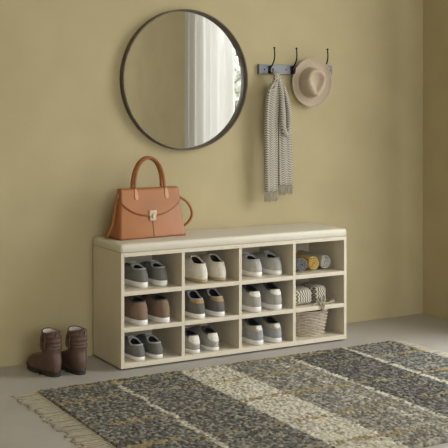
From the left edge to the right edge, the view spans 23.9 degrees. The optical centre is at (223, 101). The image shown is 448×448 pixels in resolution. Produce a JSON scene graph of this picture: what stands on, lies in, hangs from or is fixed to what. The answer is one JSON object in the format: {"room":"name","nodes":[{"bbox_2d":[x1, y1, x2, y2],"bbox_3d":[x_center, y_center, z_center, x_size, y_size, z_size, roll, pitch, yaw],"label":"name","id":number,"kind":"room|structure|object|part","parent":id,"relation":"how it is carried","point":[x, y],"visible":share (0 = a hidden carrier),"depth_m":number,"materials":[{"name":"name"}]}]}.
{"room":"entryway","nodes":[
{"label":"entryway","id":0,"kind":"room"},
{"bbox_2d":[0,0,422,366],"bbox_3d":[-0.995,-0.175,4.861,5.415,2.750,0.120,0,0,-30],"label":"wall","id":1,"kind":"structure","parent":0,"point":[69,139],"depth_m":5.32,"materials":[{"name":"paint"}]},
{"bbox_2d":[120,9,247,149],"bbox_3d":[-0.189,-0.110,5.226,0.696,0.696,0.038,0,0,-30],"label":"round mirror","id":2,"kind":"object","parent":1,"relation":"attached to","point":[184,73],"visible":1,"depth_m":5.23,"materials":[{"name":"mirror"}]},
{"bbox_2d":[264,72,292,201],"bbox_3d":[0.289,0.178,5.425,0.198,0.667,0.095,0,0,-30],"label":"scarf","id":3,"kind":"object","parent":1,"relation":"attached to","point":[278,162],"visible":1,"depth_m":5.39,"materials":[{"name":"grey fabric"}]},
{"bbox_2d":[257,47,331,74],"bbox_3d":[0.389,-0.213,5.532,0.459,0.140,0.076,0,0,-30],"label":"coat rack","id":4,"kind":"object","parent":1,"relation":"attached to","point":[261,68],"visible":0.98,"depth_m":5.49,"materials":[{"name":"metal"}]},
{"bbox_3d":[0.376,-0.169,5.556,0.459,0.051,0.021,0,0,-30],"label":"rail","id":5,"kind":"part","parent":4,"relation":"part of","materials":[{"name":"metal"}]},
{"bbox_2d":[292,57,331,106],"bbox_3d":[0.471,-0.104,5.527,0.226,0.259,0.095,0,0,-17],"label":"hat","id":6,"kind":"object","parent":4,"relation":"hanging from","point":[312,79],"visible":1,"depth_m":5.54,"materials":[{"name":"fabric"}]},
{"bbox_2d":[0,313,447,447],"bbox_3d":[0.805,1.250,1.838,5.565,0.100,7.155,0,0,-30],"label":"floor","id":7,"kind":"structure","parent":0,"point":[20,427],"depth_m":4.74,"materials":[{"name":"concrete"}]},
{"bbox_2d":[27,327,61,376],"bbox_3d":[-0.804,1.098,4.703,0.100,0.204,0.259,0,0,-39],"label":"boot","id":8,"kind":"object","parent":7,"relation":"on","point":[47,362],"visible":1,"depth_m":4.62,"materials":[{"name":"leather"}]},
{"bbox_2d":[61,325,87,374],"bbox_3d":[-0.690,1.098,4.747,0.100,0.204,0.259,0,0,-32],"label":"boot","id":9,"kind":"object","parent":7,"relation":"on","point":[74,359],"visible":0.96,"depth_m":4.65,"materials":[{"name":"leather"}]},
{"bbox_2d":[93,222,345,369],"bbox_3d":[-0.001,0.917,5.157,1.241,0.566,0.328,0,0,-30],"label":"bench","id":10,"kind":"object","parent":7,"relation":"on","point":[110,255],"visible":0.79,"depth_m":5.02,"materials":[{"name":"laminate"}]},
{"bbox_3d":[-0.532,0.934,4.856,0.016,0.516,0.324,0,0,-30],"label":"panel","id":11,"kind":"part","parent":10,"relation":"part of","materials":[{"name":"laminate"}]},
{"bbox_2d":[124,336,144,360],"bbox_3d":[-0.433,1.123,4.876,0.089,0.094,0.254,0,0,-30],"label":"shoe","id":12,"kind":"object","parent":10,"relation":"on","point":[133,347],"visible":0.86,"depth_m":4.79,"materials":[{"name":"grey fabric"}]},
{"bbox_2d":[124,295,147,325],"bbox_3d":[-0.425,0.947,4.885,0.100,0.128,0.266,0,0,-30],"label":"shoe","id":13,"kind":"object","parent":10,"relation":"on","point":[135,307],"visible":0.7,"depth_m":4.79,"materials":[{"name":"brown leather"}]},
{"bbox_2d":[124,261,147,287],"bbox_3d":[-0.426,0.796,4.932,0.090,0.106,0.266,0,0,-30],"label":"shoe","id":14,"kind":"object","parent":10,"relation":"on","point":[135,274],"visible":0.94,"depth_m":4.85,"materials":[{"name":"grey fabric"}]},
{"bbox_2d":[105,156,192,239],"bbox_3d":[-0.347,0.445,5.011,0.474,0.381,0.162,0,0,-34],"label":"handbag","id":15,"kind":"object","parent":10,"relation":"on","point":[146,212],"visible":1,"depth_m":4.94,"materials":[{"name":"orange leather"}]},
{"bbox_3d":[-0.365,0.336,5.003,0.178,0.162,0.023,0,0,-34],"label":"handle","id":16,"kind":"part","parent":15,"relation":"part of","materials":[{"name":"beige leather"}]},
{"bbox_3d":[-0.352,0.336,4.977,0.178,0.163,0.023,0,0,-34],"label":"handle","id":17,"kind":"part","parent":15,"relation":"part of","materials":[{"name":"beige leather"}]},
{"bbox_2d":[136,333,162,358],"bbox_3d":[-0.355,1.123,4.920,0.089,0.094,0.254,0,0,-30],"label":"shoe","id":18,"kind":"object","parent":10,"relation":"on","point":[152,345],"visible":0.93,"depth_m":4.84,"materials":[{"name":"grey fabric"}]},
{"bbox_2d":[124,317,181,332],"bbox_3d":[-0.398,1.021,4.928,0.288,0.020,0.315,0,0,-30],"label":"shelf","id":19,"kind":"object","parent":10,"relation":"attached to","point":[175,322],"depth_m":4.81,"materials":[{"name":"laminate"}]},
{"bbox_2d":[124,282,181,295],"bbox_3d":[-0.398,0.859,4.928,0.288,0.020,0.315,0,0,-30],"label":"shelf","id":20,"kind":"object","parent":10,"relation":"attached to","point":[173,287],"depth_m":4.82,"materials":[{"name":"laminate"}]},
{"bbox_2d":[140,260,166,285],"bbox_3d":[-0.339,0.796,4.981,0.090,0.106,0.266,0,0,-30],"label":"shoe","id":21,"kind":"object","parent":10,"relation":"on","point":[157,273],"visible":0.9,"depth_m":4.89,"materials":[{"name":"grey fabric"}]},
{"bbox_2d":[141,293,169,322],"bbox_3d":[-0.328,0.947,4.940,0.100,0.128,0.266,0,0,-30],"label":"shoe","id":22,"kind":"object","parent":10,"relation":"on","point":[157,304],"visible":0.77,"depth_m":4.85,"materials":[{"name":"brown leather"}]},
{"bbox_2d":[185,327,199,353],"bbox_3d":[-0.187,1.118,5.016,0.089,0.104,0.254,0,0,-30],"label":"shoe","id":23,"kind":"object","parent":10,"relation":"on","point":[192,341],"visible":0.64,"depth_m":4.92,"materials":[{"name":"grey fabric"}]},
{"bbox_2d":[185,290,204,318],"bbox_3d":[-0.168,0.948,5.031,0.096,0.126,0.266,0,0,-30],"label":"shoe","id":24,"kind":"object","parent":10,"relation":"on","point":[194,303],"visible":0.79,"depth_m":4.94,"materials":[{"name":"grey fabric"}]},
{"bbox_2d":[185,255,207,282],"bbox_3d":[-0.155,0.791,5.062,0.094,0.116,0.266,0,0,-30],"label":"shoe","id":25,"kind":"object","parent":10,"relation":"on","point":[195,268],"visible":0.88,"depth_m":4.98,"materials":[{"name":"beige fabric"}]},
{"bbox_2d":[191,325,218,350],"bbox_3d":[-0.099,1.118,5.067,0.089,0.104,0.254,0,0,-30],"label":"shoe","id":26,"kind":"object","parent":10,"relation":"on","point":[209,340],"visible":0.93,"depth_m":4.99,"materials":[{"name":"grey fabric"}]},
{"bbox_2d":[196,288,224,316],"bbox_3d":[-0.076,0.948,5.083,0.096,0.126,0.266,0,0,-30],"label":"shoe","id":27,"kind":"object","parent":10,"relation":"on","point":[213,300],"visible":0.76,"depth_m":5.00,"materials":[{"name":"grey fabric"}]},
{"bbox_2d":[185,310,238,325],"bbox_3d":[-0.132,1.021,5.078,0.289,0.020,0.315,0,0,-30],"label":"shelf","id":28,"kind":"object","parent":10,"relation":"attached to","point":[230,315],"depth_m":4.97,"materials":[{"name":"laminate"}]},
{"bbox_2d":[185,277,238,289],"bbox_3d":[-0.132,0.859,5.078,0.289,0.020,0.315,0,0,-30],"label":"shelf","id":29,"kind":"object","parent":10,"relation":"attached to","point":[231,282],"depth_m":4.97,"materials":[{"name":"laminate"}]},
{"bbox_2d":[199,254,225,280],"bbox_3d":[-0.068,0.791,5.117,0.094,0.116,0.266,0,0,-30],"label":"shoe","id":30,"kind":"object","parent":10,"relation":"on","point":[216,270],"visible":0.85,"depth_m":5.03,"materials":[{"name":"beige fabric"}]},
{"bbox_3d":[-0.079,0.932,5.294,1.205,0.476,0.008,0,0,-30],"label":"panel","id":31,"kind":"part","parent":10,"relation":"part of","materials":[{"name":"beige wood"}]},
{"bbox_2d":[93,222,345,252],"bbox_3d":[-0.001,0.655,5.157,1.241,0.041,0.328,0,0,-30],"label":"cushion","id":32,"kind":"object","parent":10,"relation":"on","point":[239,238],"depth_m":5.03,"materials":[{"name":"beige fabric"}]},
{"bbox_3d":[-0.001,0.685,5.157,1.205,0.018,0.324,0,0,-30],"label":"panel","id":33,"kind":"part","parent":10,"relation":"part of","materials":[{"name":"laminate"}]},
{"bbox_3d":[-0.001,1.181,5.157,1.205,0.022,0.324,0,0,-30],"label":"panel","id":34,"kind":"part","parent":10,"relation":"part of","materials":[{"name":"laminate"}]},
{"bbox_2d":[242,284,260,312],"bbox_3d":[0.100,0.945,5.183,0.100,0.132,0.266,0,0,-30],"label":"shoe","id":35,"kind":"object","parent":10,"relation":"on","point":[251,299],"visible":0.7,"depth_m":5.08,"materials":[{"name":"grey fabric"}]},
{"bbox_2d":[242,252,261,276],"bbox_3d":[0.106,0.796,5.232,0.094,0.106,0.266,0,0,-30],"label":"shoe","id":36,"kind":"object","parent":10,"relation":"on","point":[251,265],"visible":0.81,"depth_m":5.14,"materials":[{"name":"grey fabric"}]},
{"bbox_2d":[242,318,262,344],"bbox_3d":[0.111,1.108,5.189,0.096,0.123,0.266,0,0,-30],"label":"shoe","id":37,"kind":"object","parent":10,"relation":"on","point":[252,331],"visible":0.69,"depth_m":5.10,"materials":[{"name":"grey fabric"}]},
{"bbox_2d":[253,282,281,309],"bbox_3d":[0.202,0.945,5.240,0.100,0.132,0.266,0,0,-30],"label":"shoe","id":38,"kind":"object","parent":10,"relation":"on","point":[271,299],"visible":0.66,"depth_m":5.15,"materials":[{"name":"grey fabric"}]},
{"bbox_2d":[253,251,281,274],"bbox_3d":[0.207,0.796,5.287,0.094,0.106,0.266,0,0,-30],"label":"shoe","id":39,"kind":"object","parent":10,"relation":"on","point":[271,264],"visible":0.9,"depth_m":5.20,"materials":[{"name":"grey fabric"}]},
{"bbox_2d":[242,306,292,318],"bbox_3d":[0.133,1.021,5.229,0.290,0.020,0.315,0,0,-30],"label":"shelf","id":40,"kind":"object","parent":10,"relation":"attached to","point":[285,310],"depth_m":5.11,"materials":[{"name":"laminate"}]},
{"bbox_2d":[242,273,292,284],"bbox_3d":[0.133,0.859,5.229,0.290,0.020,0.315,0,0,-30],"label":"shelf","id":41,"kind":"object","parent":10,"relation":"attached to","point":[284,277],"depth_m":5.11,"materials":[{"name":"laminate"}]},
{"bbox_2d":[254,315,281,342],"bbox_3d":[0.202,1.108,5.240,0.096,0.123,0.266,0,0,-30],"label":"shoe","id":42,"kind":"object","parent":10,"relation":"on","point":[271,327],"visible":0.77,"depth_m":5.15,"materials":[{"name":"grey fabric"}]},
{"bbox_2d":[296,257,306,270],"bbox_3d":[0.329,0.808,5.345,0.062,0.065,0.244,0,0,-30],"label":"rolled towel","id":43,"kind":"object","parent":10,"relation":"on","point":[301,264],"visible":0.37,"depth_m":5.24,"materials":[{"name":"grey fabric"}]},
{"bbox_2d":[296,285,310,305],"bbox_3d":[0.361,0.967,5.310,0.124,0.087,0.163,0,0,-30],"label":"folded knit","id":44,"kind":"object","parent":10,"relation":"on","point":[303,294],"visible":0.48,"depth_m":5.24,"materials":[{"name":"beige fabric"}]},
{"bbox_2d":[296,253,318,269],"bbox_3d":[0.395,0.808,5.396,0.060,0.066,0.239,0,0,-30],"label":"rolled towel","id":45,"kind":"object","parent":10,"relation":"on","point":[312,262],"visible":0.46,"depth_m":5.30,"materials":[{"name":"yellow fabric"}]},
{"bbox_2d":[296,309,328,336],"bbox_3d":[0.405,1.104,5.355,0.249,0.130,0.250,0,0,-40],"label":"wicker basket","id":46,"kind":"object","parent":10,"relation":"on","point":[308,323],"visible":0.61,"depth_m":5.25,"materials":[{"name":"wicker"}]},
{"bbox_2d":[297,250,329,267],"bbox_3d":[0.461,0.809,5.440,0.058,0.065,0.229,0,0,-30],"label":"rolled towel","id":47,"kind":"object","parent":10,"relation":"on","point":[324,261],"visible":0.55,"depth_m":5.35,"materials":[{"name":"grey fabric"}]},
{"bbox_2d":[301,282,334,312],"bbox_3d":[0.463,0.983,5.340,0.155,0.126,0.213,0,0,-30],"label":"folded knit","id":48,"kind":"object","parent":10,"relation":"on","point":[318,291],"visible":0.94,"depth_m":5.31,"materials":[{"name":"beige fabric"}]},
{"bbox_3d":[0.498,1.009,5.279,0.155,0.074,0.072,0,0,-30],"label":"tassel cord","id":49,"kind":"part","parent":48,"relation":"part of","materials":[{"name":"beige fabric"}]},
{"bbox_2d":[296,298,343,311],"bbox_3d":[0.399,1.021,5.379,0.290,0.020,0.315,0,0,-30],"label":"shelf","id":50,"kind":"object","parent":10,"relation":"attached to","point":[338,305],"depth_m":5.27,"materials":[{"name":"laminate"}]},
{"bbox_2d":[296,267,343,278],"bbox_3d":[0.399,0.859,5.379,0.290,0.020,0.315,0,0,-30],"label":"shelf","id":51,"kind":"object","parent":10,"relation":"attached to","point":[336,272],"depth_m":5.29,"materials":[{"name":"laminate"}]},
{"bbox_3d":[0.530,0.934,5.458,0.016,0.516,0.324,0,0,-30],"label":"panel","id":52,"kind":"part","parent":10,"relation":"part of","materials":[{"name":"laminate"}]},
{"bbox_2d":[11,340,447,447],"bbox_3d":[0.348,1.192,4.221,2.041,0.016,1.345,0,0,-30],"label":"rug","id":53,"kind":"object","parent":7,"relation":"on","point":[387,394],"visible":1,"depth_m":4.16,"materials":[{"name":"fabric"}]},
{"bbox_2d":[423,0,447,319],"bbox_3d":[2.995,-0.175,3.068,0.360,2.750,6.935,0,0,-30],"label":"wall","id":54,"kind":"structure","parent":0,"point":[435,12],"depth_m":5.90,"materials":[{"name":"paint"}]}
]}

